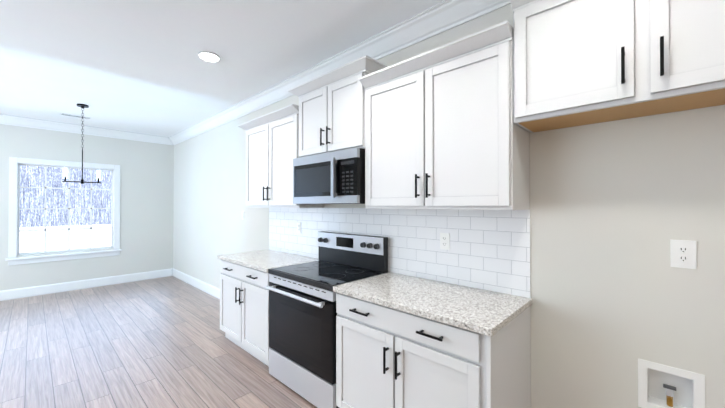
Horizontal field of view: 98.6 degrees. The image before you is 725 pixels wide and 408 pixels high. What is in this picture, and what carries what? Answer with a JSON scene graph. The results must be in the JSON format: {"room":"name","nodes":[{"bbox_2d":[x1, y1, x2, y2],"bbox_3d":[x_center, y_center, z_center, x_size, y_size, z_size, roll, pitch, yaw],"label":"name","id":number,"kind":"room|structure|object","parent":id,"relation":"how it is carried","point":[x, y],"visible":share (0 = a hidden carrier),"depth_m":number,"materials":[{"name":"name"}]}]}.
{"room":"kitchen","nodes":[
{"label":"kitchen","id":0,"kind":"room"},
{"bbox_2d":[0,124,173,290],"bbox_3d":[-5.919,0.071,4.477,0.150,2.840,5.950,0,-1,43],"label":"wall","id":1,"kind":"structure","parent":0,"point":[146,200],"depth_m":5.79,"materials":[{"name":"paint"}]},
{"bbox_2d":[5,157,121,265],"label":"window","id":2,"kind":"structure","parent":1,"relation":"in","point":[12,258],"depth_m":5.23,"materials":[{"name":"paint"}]},
{"bbox_2d":[0,114,167,143],"bbox_3d":[-5.814,-1.282,4.401,0.120,0.135,5.370,0,-1,43],"label":"crown molding","id":3,"kind":"structure","parent":1,"relation":"attached to","point":[5,119],"depth_m":5.36,"materials":[{"name":"paint"}]},
{"bbox_2d":[0,268,171,300],"bbox_3d":[-5.848,1.414,4.422,0.016,0.155,5.620,0,-1,43],"label":"baseboard","id":4,"kind":"structure","parent":1,"relation":"attached to","point":[17,293],"depth_m":5.41,"materials":[{"name":"paint"}]},
{"bbox_2d":[0,276,316,407],"bbox_3d":[-1.997,1.516,0.770,10.930,0.100,5.950,0,-1,43],"label":"floor","id":5,"kind":"structure","parent":0,"point":[163,342],"depth_m":3.05,"materials":[{"name":"brown wood"}]},
{"bbox_2d":[220,260,269,366],"bbox_3d":[-0.992,1.044,3.260,1.041,0.879,0.649,0,-1,43],"label":"base cabinet","id":6,"kind":"object","parent":5,"relation":"on","point":[244,308],"visible":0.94,"depth_m":3.00,"materials":[{"name":"paint"}]},
{"bbox_2d":[217,250,318,272],"bbox_3d":[-0.989,0.587,3.274,1.051,0.035,0.628,0,-1,43],"label":"countertop","id":7,"kind":"structure","parent":6,"relation":"on","point":[263,260],"depth_m":3.14,"materials":[{"name":"stone"}]},
{"bbox_2d":[266,231,387,407],"bbox_3d":[-0.321,0.878,2.592,0.841,1.200,0.656,0,-1,43],"label":"range","id":8,"kind":"object","parent":5,"relation":"on","point":[302,329],"visible":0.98,"depth_m":2.44,"materials":[{"name":"black metal"}]},
{"bbox_2d":[336,293,530,407],"bbox_3d":[0.388,1.034,1.959,1.046,0.879,0.649,0,-1,43],"label":"base cabinet","id":9,"kind":"object","parent":5,"relation":"on","point":[387,357],"visible":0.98,"depth_m":1.69,"materials":[{"name":"paint"}]},
{"bbox_2d":[333,272,532,336],"bbox_3d":[0.400,0.578,1.966,1.058,0.035,0.628,0,-1,43],"label":"countertop","id":10,"kind":"structure","parent":9,"relation":"on","point":[485,312],"depth_m":1.81,"materials":[{"name":"stone"}]},
{"bbox_2d":[0,0,444,136],"bbox_3d":[-1.997,-1.424,0.790,10.930,0.100,5.950,0,-1,43],"label":"ceiling","id":11,"kind":"structure","parent":0,"point":[138,66],"depth_m":2.78,"materials":[{"name":"paint"}]},
{"bbox_2d":[59,113,90,118],"bbox_3d":[-4.429,-1.342,4.821,0.110,0.008,0.360,0,-1,43],"label":"ceiling vent","id":12,"kind":"object","parent":11,"relation":"in","point":[74,116],"visible":0.96,"depth_m":4.79,"materials":[{"name":"paint"}]},
{"bbox_2d":[62,104,100,183],"bbox_3d":[-3.848,-0.807,4.287,0.124,1.085,0.400,0,-1,43],"label":"chandelier","id":13,"kind":"object","parent":11,"relation":"hanging from","point":[65,170],"visible":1,"depth_m":4.28,"materials":[{"name":"black metal"}]},
{"bbox_2d":[198,51,220,61],"bbox_3d":[-1.416,-1.352,2.886,0.190,0.016,0.190,0,-1,43],"label":"recessed light","id":14,"kind":"object","parent":11,"relation":"in","point":[208,56],"visible":0.96,"depth_m":2.86,"materials":[{"name":"paint"}]},
{"bbox_2d":[173,4,724,407],"bbox_3d":[-0.008,0.060,2.890,10.630,2.840,0.150,0,-1,43],"label":"wall","id":15,"kind":"structure","parent":0,"point":[616,206],"depth_m":1.61,"materials":[{"name":"paint"}]},
{"bbox_2d":[172,268,219,298],"bbox_3d":[-2.529,1.419,5.144,3.775,0.155,0.016,0,-1,43],"label":"baseboard","id":16,"kind":"structure","parent":15,"relation":"attached to","point":[214,291],"depth_m":5.48,"materials":[{"name":"paint"}]},
{"bbox_2d":[237,104,323,207],"bbox_3d":[-0.926,-0.432,3.396,1.121,0.962,0.376,0,-1,43],"label":"upper cabinet","id":17,"kind":"object","parent":15,"relation":"attached to","point":[272,145],"visible":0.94,"depth_m":3.22,"materials":[{"name":"paint"}]},
{"bbox_2d":[288,55,387,157],"bbox_3d":[-0.209,-0.737,2.722,0.997,0.653,0.376,0,-1,43],"label":"upper cabinet","id":18,"kind":"object","parent":15,"relation":"attached to","point":[331,110],"visible":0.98,"depth_m":2.57,"materials":[{"name":"paint"}]},
{"bbox_2d":[293,148,364,203],"bbox_3d":[-0.225,-0.201,2.702,0.821,0.414,0.421,0,-1,43],"label":"microwave","id":19,"kind":"object","parent":18,"relation":"attached to","point":[336,177],"visible":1,"depth_m":2.50,"materials":[{"name":"silver plastic"}]},
{"bbox_2d":[168,0,510,144],"bbox_3d":[-0.100,-1.293,2.802,10.630,0.135,0.120,0,-1,43],"label":"crown molding","id":20,"kind":"structure","parent":15,"relation":"attached to","point":[443,16],"depth_m":2.59,"materials":[{"name":"paint"}]},
{"bbox_2d":[269,208,530,297],"bbox_3d":[-0.081,0.305,2.848,2.940,0.522,0.008,0,-1,43],"label":"tile backsplash","id":21,"kind":"structure","parent":15,"relation":"attached to","point":[489,250],"depth_m":2.26,"materials":[{"name":"white tile"}]},
{"bbox_2d":[297,222,300,232],"bbox_3d":[-0.698,0.269,3.418,0.072,0.116,0.010,0,-1,43],"label":"outlet","id":22,"kind":"object","parent":21,"relation":"attached to","point":[298,227],"visible":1,"depth_m":3.41,"materials":[{"name":"white plastic"}]},
{"bbox_2d":[440,233,449,249],"bbox_3d":[0.583,0.271,2.211,0.072,0.116,0.010,0,-1,43],"label":"outlet","id":23,"kind":"object","parent":21,"relation":"attached to","point":[444,241],"visible":1,"depth_m":2.21,"materials":[{"name":"white plastic"}]},
{"bbox_2d":[359,21,529,209],"bbox_3d":[0.480,-0.441,2.070,1.046,0.962,0.376,0,-1,43],"label":"upper cabinet","id":24,"kind":"object","parent":15,"relation":"attached to","point":[443,130],"visible":0.98,"depth_m":1.86,"materials":[{"name":"paint"}]},
{"bbox_2d":[511,0,724,132],"bbox_3d":[1.257,-0.759,1.340,1.081,0.680,0.376,0,-1,43],"label":"upper cabinet","id":25,"kind":"object","parent":15,"relation":"attached to","point":[580,62],"visible":1,"depth_m":1.36,"materials":[{"name":"paint"}]},
{"bbox_2d":[638,358,704,407],"bbox_3d":[1.442,0.869,1.464,0.220,0.232,0.079,0,-1,43],"label":"outlet box","id":26,"kind":"object","parent":15,"relation":"in","point":[662,386],"visible":1,"depth_m":1.47,"materials":[{"name":"white plastic"}]},
{"bbox_2d":[670,240,696,268],"bbox_3d":[1.448,0.230,1.408,0.082,0.125,0.010,0,-1,43],"label":"outlet","id":27,"kind":"object","parent":15,"relation":"attached to","point":[683,253],"visible":1,"depth_m":1.41,"materials":[{"name":"white plastic"}]}
]}

